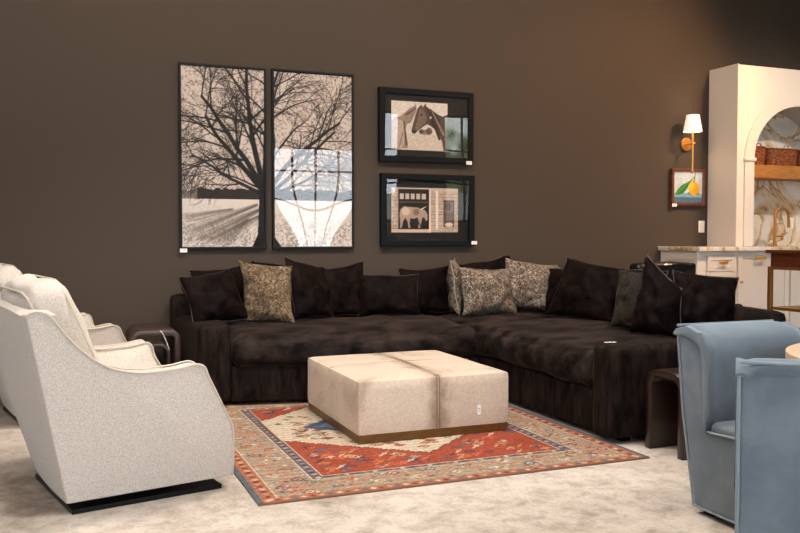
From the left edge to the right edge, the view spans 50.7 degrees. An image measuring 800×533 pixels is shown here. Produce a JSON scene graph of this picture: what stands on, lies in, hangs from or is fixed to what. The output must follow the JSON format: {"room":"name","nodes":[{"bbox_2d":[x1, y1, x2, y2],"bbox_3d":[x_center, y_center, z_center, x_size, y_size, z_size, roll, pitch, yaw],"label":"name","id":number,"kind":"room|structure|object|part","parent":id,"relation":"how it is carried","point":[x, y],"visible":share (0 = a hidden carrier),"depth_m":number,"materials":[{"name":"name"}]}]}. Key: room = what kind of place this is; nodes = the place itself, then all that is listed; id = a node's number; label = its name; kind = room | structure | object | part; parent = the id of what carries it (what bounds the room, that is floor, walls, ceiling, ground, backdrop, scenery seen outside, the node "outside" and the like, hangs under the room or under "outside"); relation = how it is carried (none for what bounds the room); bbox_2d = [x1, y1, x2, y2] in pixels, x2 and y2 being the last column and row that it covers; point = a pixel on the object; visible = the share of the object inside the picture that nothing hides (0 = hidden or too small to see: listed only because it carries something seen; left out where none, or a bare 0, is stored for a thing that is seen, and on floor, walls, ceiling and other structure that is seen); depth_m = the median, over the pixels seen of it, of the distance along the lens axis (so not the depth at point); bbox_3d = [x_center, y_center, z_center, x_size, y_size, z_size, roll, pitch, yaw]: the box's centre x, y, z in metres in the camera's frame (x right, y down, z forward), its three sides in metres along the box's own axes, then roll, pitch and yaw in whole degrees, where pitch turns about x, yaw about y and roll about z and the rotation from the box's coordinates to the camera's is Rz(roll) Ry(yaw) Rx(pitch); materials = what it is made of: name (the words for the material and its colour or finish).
{"room":"store","nodes":[
{"label":"store","id":0,"kind":"room"},
{"bbox_2d":[0,398,734,532],"bbox_3d":[2.565,1.142,2.911,14.500,0.100,10.800,-1,2,-22],"label":"floor","id":1,"kind":"structure","parent":0,"point":[653,494],"depth_m":3.74,"materials":[{"name":"carpet"}]},
{"bbox_2d":[0,263,126,421],"bbox_3d":[-2.338,0.478,5.715,0.957,1.017,1.226,-1,3,-34],"label":"swivel armchair","id":2,"kind":"object","parent":1,"relation":"on","point":[108,334],"visible":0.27,"depth_m":5.40,"materials":[{"name":"beige fabric"}]},
{"bbox_3d":[-2.602,0.522,5.546,0.315,0.843,1.176,-1,3,-34],"label":"backrest","id":3,"kind":"part","parent":2,"relation":"part of","materials":[{"name":"beige fabric"}]},
{"bbox_2d":[0,263,22,285],"bbox_3d":[-2.561,0.237,5.551,0.335,0.522,0.768,-1,3,-34],"label":"cushion","id":4,"kind":"object","parent":2,"relation":"on","point":[8,272],"depth_m":5.21,"materials":[{"name":"beige fabric"}]},
{"bbox_3d":[-2.091,0.531,5.343,0.931,0.848,0.295,-1,3,-34],"label":"armrest","id":5,"kind":"part","parent":2,"relation":"part of","materials":[{"name":"beige fabric"}]},
{"bbox_3d":[-2.542,0.504,6.049,0.907,0.849,0.432,-1,3,-34],"label":"armrest","id":6,"kind":"part","parent":2,"relation":"part of","materials":[{"name":"beige fabric"}]},
{"bbox_2d":[0,274,234,514],"bbox_3d":[-1.415,0.539,4.093,0.957,1.017,1.226,-1,3,-34],"label":"swivel armchair","id":7,"kind":"object","parent":1,"relation":"on","point":[102,427],"visible":1,"depth_m":3.70,"materials":[{"name":"beige fabric"}]},
{"bbox_3d":[-1.679,0.583,3.925,0.315,0.843,1.176,-1,3,-34],"label":"backrest","id":8,"kind":"part","parent":7,"relation":"part of","materials":[{"name":"beige fabric"}]},
{"bbox_2d":[0,274,98,360],"bbox_3d":[-1.637,0.297,3.929,0.335,0.522,0.768,-1,3,-34],"label":"cushion","id":9,"kind":"object","parent":7,"relation":"on","point":[25,292],"depth_m":3.65,"materials":[{"name":"beige fabric"}]},
{"bbox_3d":[-1.619,0.564,4.428,0.907,0.849,0.432,-1,3,-34],"label":"armrest","id":10,"kind":"part","parent":7,"relation":"part of","materials":[{"name":"beige fabric"}]},
{"bbox_2d":[126,323,180,365],"bbox_3d":[-1.840,0.708,6.290,0.345,0.515,0.513,-1,2,-22],"label":"side table","id":11,"kind":"object","parent":1,"relation":"on","point":[136,331],"visible":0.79,"depth_m":6.12,"materials":[{"name":"brown wood"}]},
{"bbox_2d":[149,340,170,366],"bbox_3d":[-1.714,0.754,5.940,0.175,0.450,0.200,-1,2,-22],"label":"table","id":12,"kind":"object","parent":1,"relation":"on","point":[155,343],"visible":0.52,"depth_m":5.87,"materials":[{"name":"brown wood"}]},
{"bbox_2d":[223,399,649,505],"bbox_3d":[-0.082,1.002,5.215,2.125,0.008,2.330,-1,2,-22],"label":"area rug","id":13,"kind":"object","parent":1,"relation":"on","point":[285,452],"visible":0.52,"depth_m":4.61,"materials":[{"name":"fabric"}]},
{"bbox_2d":[308,350,507,444],"bbox_3d":[0.016,0.799,5.459,0.991,0.379,1.090,-1,2,-22],"label":"ottoman","id":14,"kind":"object","parent":13,"relation":"on","point":[376,397],"visible":1,"depth_m":5.03,"materials":[{"name":"cowhide leather"},{"name":"wood"}]},
{"bbox_2d":[170,287,785,440],"bbox_3d":[0.302,0.604,5.995,3.449,0.745,2.938,-1,2,-22],"label":"sectional sofa","id":15,"kind":"object","parent":1,"relation":"on","point":[588,373],"visible":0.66,"depth_m":5.86,"materials":[{"name":"brown fabric"}]},
{"bbox_3d":[-1.485,0.660,6.298,0.292,0.550,1.042,-1,2,-22],"label":"armrest","id":16,"kind":"part","parent":15,"relation":"part of","materials":[{"name":"brown fabric"}]},
{"bbox_2d":[177,269,248,321],"bbox_3d":[-1.374,0.232,6.290,0.284,0.417,0.474,2,3,38],"label":"throw pillow","id":17,"kind":"object","parent":15,"relation":"on","point":[214,296],"visible":0.88,"depth_m":6.21,"materials":[{"name":"brown fabric"}]},
{"bbox_2d":[189,265,243,303],"bbox_3d":[-1.384,0.204,6.557,0.462,0.443,0.202,-1,3,-32],"label":"throw pillow","id":18,"kind":"object","parent":15,"relation":"on","point":[236,272],"visible":0.23,"depth_m":6.59,"materials":[{"name":"brown fabric"}]},
{"bbox_2d":[238,260,294,322],"bbox_3d":[-1.024,0.191,6.457,0.453,0.477,0.235,0,2,0],"label":"throw pillow","id":19,"kind":"object","parent":15,"relation":"on","point":[267,289],"visible":0.98,"depth_m":6.40,"materials":[{"name":"beige fabric"}]},
{"bbox_2d":[250,260,311,306],"bbox_3d":[-0.955,0.184,6.731,0.529,0.469,0.195,0,2,-12],"label":"throw pillow","id":20,"kind":"object","parent":15,"relation":"on","point":[251,261],"visible":0.11,"depth_m":6.74,"materials":[{"name":"brown fabric"}]},
{"bbox_2d":[283,256,333,320],"bbox_3d":[-0.713,0.170,6.651,0.262,0.513,0.410,1,2,28],"label":"throw pillow","id":21,"kind":"object","parent":15,"relation":"on","point":[311,291],"visible":0.94,"depth_m":6.55,"materials":[{"name":"brown fabric"}]},
{"bbox_2d":[324,261,363,316],"bbox_3d":[-0.479,0.187,6.917,0.411,0.459,0.197,-1,2,-13],"label":"throw pillow","id":22,"kind":"object","parent":15,"relation":"on","point":[344,282],"visible":0.64,"depth_m":6.86,"materials":[{"name":"brown fabric"}]},
{"bbox_2d":[224,314,476,366],"bbox_3d":[-0.430,0.552,6.480,1.849,0.279,1.065,-1,2,-22],"label":"seat cushion","id":23,"kind":"object","parent":15,"relation":"on","point":[259,343],"depth_m":6.09,"materials":[{"name":"fabric"}]},
{"bbox_3d":[-0.214,0.542,7.270,3.425,0.715,0.168,-1,2,-22],"label":"backrest","id":24,"kind":"part","parent":15,"relation":"part of","materials":[{"name":"brown fabric"}]},
{"bbox_2d":[358,274,420,316],"bbox_3d":[-0.086,0.238,6.948,0.528,0.353,0.226,0,2,-6],"label":"throw pillow","id":25,"kind":"object","parent":15,"relation":"on","point":[380,294],"visible":0.98,"depth_m":6.89,"materials":[{"name":"brown fabric"}]},
{"bbox_2d":[398,266,451,312],"bbox_3d":[0.216,0.203,7.175,0.497,0.407,0.204,-1,2,-31],"label":"throw pillow","id":26,"kind":"object","parent":15,"relation":"on","point":[433,295],"visible":0.7,"depth_m":7.15,"materials":[{"name":"brown fabric"}]},
{"bbox_2d":[446,258,463,316],"bbox_3d":[0.486,0.169,7.157,0.196,0.476,0.408,0,2,-4],"label":"throw pillow","id":27,"kind":"object","parent":15,"relation":"on","point":[454,280],"visible":0.94,"depth_m":6.99,"materials":[{"name":"grey fabric"}]},
{"bbox_2d":[442,255,510,311],"bbox_3d":[0.717,0.146,7.420,0.719,0.495,0.205,-1,2,-27],"label":"throw pillow","id":28,"kind":"object","parent":15,"relation":"on","point":[498,263],"visible":0.26,"depth_m":7.43,"materials":[{"name":"brown fabric"}]},
{"bbox_2d":[459,267,516,314],"bbox_3d":[0.731,0.207,6.995,0.567,0.405,0.236,-1,3,-34],"label":"throw pillow","id":29,"kind":"object","parent":15,"relation":"on","point":[484,291],"visible":0.98,"depth_m":6.92,"materials":[{"name":"grey fabric"}]},
{"bbox_2d":[439,311,558,324],"bbox_3d":[0.840,0.520,7.177,1.061,0.266,0.616,-1,2,-22],"label":"seat cushion","id":30,"kind":"object","parent":15,"relation":"on","point":[489,317],"depth_m":6.95,"materials":[{"name":"fabric"}]},
{"bbox_2d":[505,258,559,310],"bbox_3d":[1.120,0.163,7.260,0.505,0.472,0.224,0,2,8],"label":"throw pillow","id":31,"kind":"object","parent":15,"relation":"on","point":[529,281],"visible":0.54,"depth_m":7.20,"materials":[{"name":"grey fabric"}]},
{"bbox_2d":[545,268,562,312],"bbox_3d":[1.399,0.215,7.008,0.215,0.396,0.566,-2,3,-38],"label":"throw pillow","id":32,"kind":"object","parent":15,"relation":"on","point":[555,274],"visible":0.17,"depth_m":7.12,"materials":[{"name":"brown fabric"}]},
{"bbox_2d":[466,317,675,386],"bbox_3d":[1.290,0.561,6.040,1.141,0.290,1.873,-1,2,-22],"label":"seat cushion","id":33,"kind":"object","parent":15,"relation":"on","point":[560,351],"depth_m":5.74,"materials":[{"name":"fabric"}]},
{"bbox_2d":[545,257,625,321],"bbox_3d":[1.435,0.179,6.547,0.259,0.494,0.641,-2,3,-38],"label":"throw pillow","id":34,"kind":"object","parent":15,"relation":"on","point":[584,290],"visible":0.81,"depth_m":6.45,"materials":[{"name":"brown fabric"}]},
{"bbox_3d":[1.646,0.709,5.080,1.052,0.542,0.226,-1,2,-22],"label":"armrest","id":35,"kind":"part","parent":15,"relation":"part of","materials":[{"name":"brown fabric"}]},
{"bbox_2d":[610,269,668,327],"bbox_3d":[1.639,0.239,5.818,0.374,0.429,0.195,2,3,45],"label":"throw pillow","id":36,"kind":"object","parent":15,"relation":"on","point":[629,283],"visible":0.44,"depth_m":5.82,"materials":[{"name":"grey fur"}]},
{"bbox_2d":[626,269,669,277],"bbox_3d":[1.748,0.221,6.336,0.210,0.432,0.696,-1,2,-24],"label":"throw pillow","id":37,"kind":"object","parent":15,"relation":"on","point":[632,270],"visible":0.02,"depth_m":6.27,"materials":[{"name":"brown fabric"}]},
{"bbox_2d":[629,255,683,337],"bbox_3d":[1.687,0.194,5.543,0.313,0.542,0.321,0,2,-6],"label":"throw pillow","id":38,"kind":"object","parent":15,"relation":"on","point":[657,310],"visible":0.88,"depth_m":5.45,"materials":[{"name":"brown fabric"}]},
{"bbox_3d":[1.817,0.573,6.607,0.164,0.705,2.904,-1,2,-22],"label":"backrest","id":39,"kind":"part","parent":15,"relation":"part of","materials":[{"name":"brown fabric"}]},
{"bbox_2d":[672,270,738,326],"bbox_3d":[2.000,0.245,5.548,0.517,0.444,0.244,0,2,0],"label":"throw pillow","id":40,"kind":"object","parent":15,"relation":"on","point":[705,298],"visible":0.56,"depth_m":5.49,"materials":[{"name":"brown fabric"}]},
{"bbox_2d":[645,368,689,460],"bbox_3d":[1.721,0.796,4.739,0.600,0.455,0.315,-1,2,-22],"label":"side table","id":41,"kind":"object","parent":1,"relation":"on","point":[664,427],"visible":0.36,"depth_m":4.75,"materials":[{"name":"brown wood"}]},
{"bbox_2d":[630,261,742,305],"bbox_3d":[2.345,0.451,7.048,0.773,0.975,0.655,-1,2,-22],"label":"leather chair","id":42,"kind":"object","parent":1,"relation":"on","point":[686,267],"visible":0.06,"depth_m":7.20,"materials":[{"name":"black leather"}]},
{"bbox_3d":[2.253,0.235,7.264,0.632,0.560,0.170,-1,2,-22],"label":"backrest","id":43,"kind":"part","parent":42,"relation":"part of","materials":[{"name":"black leather"}]},
{"bbox_2d":[661,251,735,298],"bbox_3d":[2.937,0.368,8.312,0.465,1.044,0.572,-1,2,-22],"label":"base cabinet","id":44,"kind":"object","parent":1,"relation":"on","point":[708,263],"visible":0.32,"depth_m":8.08,"materials":[{"name":"beige paint"}]},
{"bbox_3d":[2.716,0.326,8.249,0.010,0.954,0.520,-1,2,-22],"label":"panel","id":45,"kind":"part","parent":44,"relation":"part of","materials":[{"name":"beige paint"}]},
{"bbox_3d":[3.075,0.146,8.094,0.345,0.185,0.022,-1,2,-22],"label":"drawer","id":46,"kind":"part","parent":44,"relation":"part of","materials":[{"name":"beige paint"}]},
{"bbox_3d":[3.075,-0.032,8.088,0.345,0.150,0.022,-1,2,-22],"label":"drawer","id":47,"kind":"part","parent":44,"relation":"part of","materials":[{"name":"beige paint"}]},
{"bbox_2d":[673,319,799,523],"bbox_3d":[1.583,0.662,3.611,0.570,0.808,0.567,-1,2,-21],"label":"armchair","id":48,"kind":"object","parent":1,"relation":"on","point":[708,352],"visible":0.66,"depth_m":3.61,"materials":[{"name":"fabric"}]},
{"bbox_3d":[1.586,0.661,3.603,0.546,0.750,0.539,-1,2,-21],"label":"frame","id":49,"kind":"part","parent":48,"relation":"part of","materials":[{"name":"blue fabric"}]},
{"bbox_2d":[711,420,734,436],"bbox_3d":[1.621,0.690,3.515,0.543,0.088,0.352,-1,2,-21],"label":"seat cushion","id":50,"kind":"object","parent":48,"relation":"on","point":[719,428],"depth_m":3.52,"materials":[{"name":"blue fabric"}]},
{"bbox_2d":[673,321,799,431],"bbox_3d":[1.525,0.473,3.756,0.570,0.442,0.240,-1,2,-21],"label":"backrest","id":51,"kind":"object","parent":48,"relation":"on","point":[708,352],"depth_m":3.63,"materials":[{"name":"blue fabric"}]},
{"bbox_2d":[735,251,787,321],"bbox_3d":[3.467,0.360,8.524,0.673,1.044,0.574,-1,2,-22],"label":"base cabinet","id":52,"kind":"object","parent":1,"relation":"on","point":[751,266],"visible":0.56,"depth_m":8.26,"materials":[{"name":"beige paint"}]},
{"bbox_2d":[734,358,799,532],"bbox_3d":[1.390,0.687,2.723,0.581,0.824,0.578,1,2,22],"label":"armchair","id":53,"kind":"object","parent":1,"relation":"on","point":[767,392],"visible":1,"depth_m":2.57,"materials":[{"name":"fabric"}]},
{"bbox_2d":[765,250,799,311],"bbox_3d":[3.630,0.401,7.067,0.720,1.072,0.800,-1,2,-22],"label":"table","id":54,"kind":"object","parent":1,"relation":"on","point":[780,259],"visible":0.66,"depth_m":7.17,"materials":[{"name":"brown wood"}]},
{"bbox_3d":[3.192,0.463,7.294,0.035,0.930,0.035,-1,2,-22],"label":"leg","id":55,"kind":"part","parent":54,"relation":"part of","materials":[{"name":"brown wood"}]},
{"bbox_3d":[3.630,0.019,7.058,0.685,0.025,0.770,-1,2,-22],"label":"rail","id":56,"kind":"part","parent":54,"relation":"part of","materials":[{"name":"gold metal"}]},
{"bbox_2d":[771,305,799,311],"bbox_3d":[3.630,0.364,7.071,0.675,0.025,0.690,-1,2,-22],"label":"shelf","id":57,"kind":"object","parent":54,"relation":"attached to","point":[783,308],"depth_m":7.17,"materials":[{"name":"metal"}]},
{"bbox_2d":[785,343,799,358],"bbox_3d":[2.126,0.712,3.182,1.240,0.740,1.240,-1,2,-22],"label":"round dining table","id":58,"kind":"object","parent":1,"relation":"on","point":[793,351],"visible":0.77,"depth_m":3.35,"materials":[{"name":"brown wood"}]},
{"bbox_2d":[788,270,799,326],"bbox_3d":[4.322,0.347,8.869,1.168,1.044,0.572,-1,2,-22],"label":"base cabinet","id":59,"kind":"object","parent":1,"relation":"on","point":[793,276],"visible":0.09,"depth_m":8.44,"materials":[{"name":"beige paint"}]},
{"bbox_2d":[658,246,799,250],"bbox_3d":[3.964,-0.190,8.711,2.735,0.040,0.599,-1,2,-22],"label":"countertop","id":60,"kind":"structure","parent":59,"relation":"on","point":[662,248],"depth_m":8.20,"materials":[{"name":"stone"}]},
{"bbox_2d":[707,63,799,246],"bbox_3d":[4.005,-1.111,8.783,1.640,1.795,0.427,-1,2,-22],"label":"arched niche","id":61,"kind":"object","parent":60,"relation":"on","point":[749,105],"visible":0.96,"depth_m":8.49,"materials":[{"name":"beige paint"}]},
{"bbox_3d":[3.243,-1.100,8.493,0.009,1.795,0.397,-1,2,-22],"label":"trim","id":62,"kind":"part","parent":61,"relation":"part of","materials":[{"name":"beige paint"}]},
{"bbox_3d":[4.066,-0.978,8.610,1.440,1.532,0.020,-1,2,-22],"label":"arch moulding","id":63,"kind":"part","parent":61,"relation":"part of","materials":[{"name":"beige paint"}]},
{"bbox_2d":[754,165,799,181],"bbox_3d":[3.984,-0.969,8.814,1.196,0.130,0.330,-1,2,-22],"label":"niche shelf","id":64,"kind":"object","parent":61,"relation":"attached to","point":[761,172],"visible":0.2,"depth_m":8.60,"materials":[{"name":"brown wood"}]},
{"bbox_2d":[754,143,766,164],"bbox_3d":[3.578,-1.139,8.650,0.286,0.220,0.256,-1,2,-22],"label":"wicker basket","id":65,"kind":"object","parent":64,"relation":"on","point":[760,150],"visible":0.39,"depth_m":8.55,"materials":[{"name":"brown wicker"}]},
{"bbox_2d":[764,146,797,165],"bbox_3d":[3.917,-1.139,8.786,0.436,0.210,0.256,-1,2,-22],"label":"wicker basket","id":66,"kind":"object","parent":64,"relation":"on","point":[783,156],"visible":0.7,"depth_m":8.66,"materials":[{"name":"brown wicker"}]},
{"bbox_2d":[796,150,799,165],"bbox_3d":[4.307,-1.145,8.943,0.396,0.210,0.256,-1,2,-22],"label":"wicker basket","id":67,"kind":"object","parent":64,"relation":"on","point":[798,152],"visible":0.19,"depth_m":8.82,"materials":[{"name":"brown wicker"}]},
{"bbox_2d":[790,218,793,227],"bbox_3d":[4.209,-0.467,9.098,0.075,0.115,0.010,-1,2,-22],"label":"wall outlet","id":68,"kind":"object","parent":61,"relation":"attached to","point":[791,219],"visible":0.74,"depth_m":9.10,"materials":[{"name":"beige plastic"}]},
{"bbox_2d":[772,207,790,245],"bbox_3d":[3.924,-0.412,8.687,0.230,0.404,0.052,-1,2,-22],"label":"kitchen faucet","id":69,"kind":"object","parent":60,"relation":"on","point":[779,208],"visible":0.94,"depth_m":8.66,"materials":[{"name":"gold metal"}]},
{"bbox_3d":[3.913,-0.310,8.685,0.155,0.081,0.034,-1,2,-16],"label":"lever handle","id":70,"kind":"part","parent":69,"relation":"part of","materials":[{"name":"gold metal"}]},
{"bbox_2d":[0,0,799,367],"bbox_3d":[0.594,-1.189,7.720,14.100,4.200,0.150,-1,2,-22],"label":"wall","id":71,"kind":"structure","parent":0,"point":[581,107],"depth_m":7.33,"materials":[{"name":"brown paint"}]},
{"bbox_2d":[178,62,266,251],"bbox_3d":[-1.424,-0.867,6.814,0.702,1.500,0.040,-1,2,-22],"label":"framed picture","id":72,"kind":"object","parent":71,"relation":"attached to","point":[222,108],"visible":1,"depth_m":6.81,"materials":[{"name":"black"}]},
{"bbox_2d":[271,68,353,248],"bbox_3d":[-0.726,-0.891,7.097,0.711,1.482,0.035,-1,2,-22],"label":"framed picture","id":73,"kind":"object","parent":71,"relation":"attached to","point":[312,112],"visible":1,"depth_m":7.09,"materials":[{"name":"black"}]},
{"bbox_2d":[378,86,473,164],"bbox_3d":[0.236,-1.233,7.461,0.904,0.644,0.055,-1,2,-22],"label":"framed picture","id":74,"kind":"object","parent":71,"relation":"attached to","point":[415,125],"visible":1,"depth_m":7.45,"materials":[{"name":"black"}]},
{"bbox_2d":[379,173,476,246],"bbox_3d":[0.260,-0.498,7.498,0.925,0.636,0.055,-1,2,-22],"label":"framed picture","id":75,"kind":"object","parent":71,"relation":"attached to","point":[415,209],"visible":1,"depth_m":7.49,"materials":[{"name":"black wood"}]},
{"bbox_2d":[387,180,467,239],"bbox_3d":[0.246,-0.497,7.504,0.800,0.530,0.001,-1,2,-22],"label":"print","id":76,"kind":"object","parent":75,"relation":"attached to","point":[416,209],"depth_m":7.50},
{"bbox_2d":[669,168,705,206],"bbox_3d":[2.914,-0.796,8.560,0.420,0.383,0.050,-1,2,-22],"label":"framed picture","id":77,"kind":"object","parent":71,"relation":"attached to","point":[685,187],"visible":0.99,"depth_m":8.55,"materials":[{"name":"brown wood"}]},
{"bbox_3d":[2.916,-0.818,8.554,0.364,0.340,0.001,-1,2,-22],"label":"painted panel","id":78,"kind":"part","parent":77,"relation":"part of","materials":[{"name":"multicoloured paint"}]},
{"bbox_2d":[680,114,701,173],"bbox_3d":[2.905,-1.215,8.433,0.205,0.580,0.250,-1,2,-22],"label":"wall sconce","id":79,"kind":"object","parent":71,"relation":"attached to","point":[692,125],"visible":1,"depth_m":8.38,"materials":[{"name":"gold metal"}]},
{"bbox_3d":[2.895,-1.235,8.550,0.136,0.136,0.023,-1,2,-22],"label":"wall plate","id":80,"kind":"part","parent":79,"relation":"part of","materials":[{"name":"gold metal"}]},
{"bbox_3d":[2.908,-1.159,8.400,0.017,0.410,0.017,-2,3,-44],"label":"stem","id":81,"kind":"part","parent":79,"relation":"part of","materials":[{"name":"gold metal"}]},
{"bbox_3d":[2.908,-1.421,8.390,0.184,0.165,0.184,-1,2,-22],"label":"lamp shade","id":82,"kind":"part","parent":79,"relation":"part of","materials":[{"name":"white fabric"}]},
{"bbox_2d":[698,221,704,232],"bbox_3d":[3.094,-0.409,8.668,0.075,0.120,0.012,-1,2,-22],"label":"light switch","id":83,"kind":"object","parent":71,"relation":"attached to","point":[700,223],"visible":1,"depth_m":8.66,"materials":[{"name":"beige plastic"}]}
]}

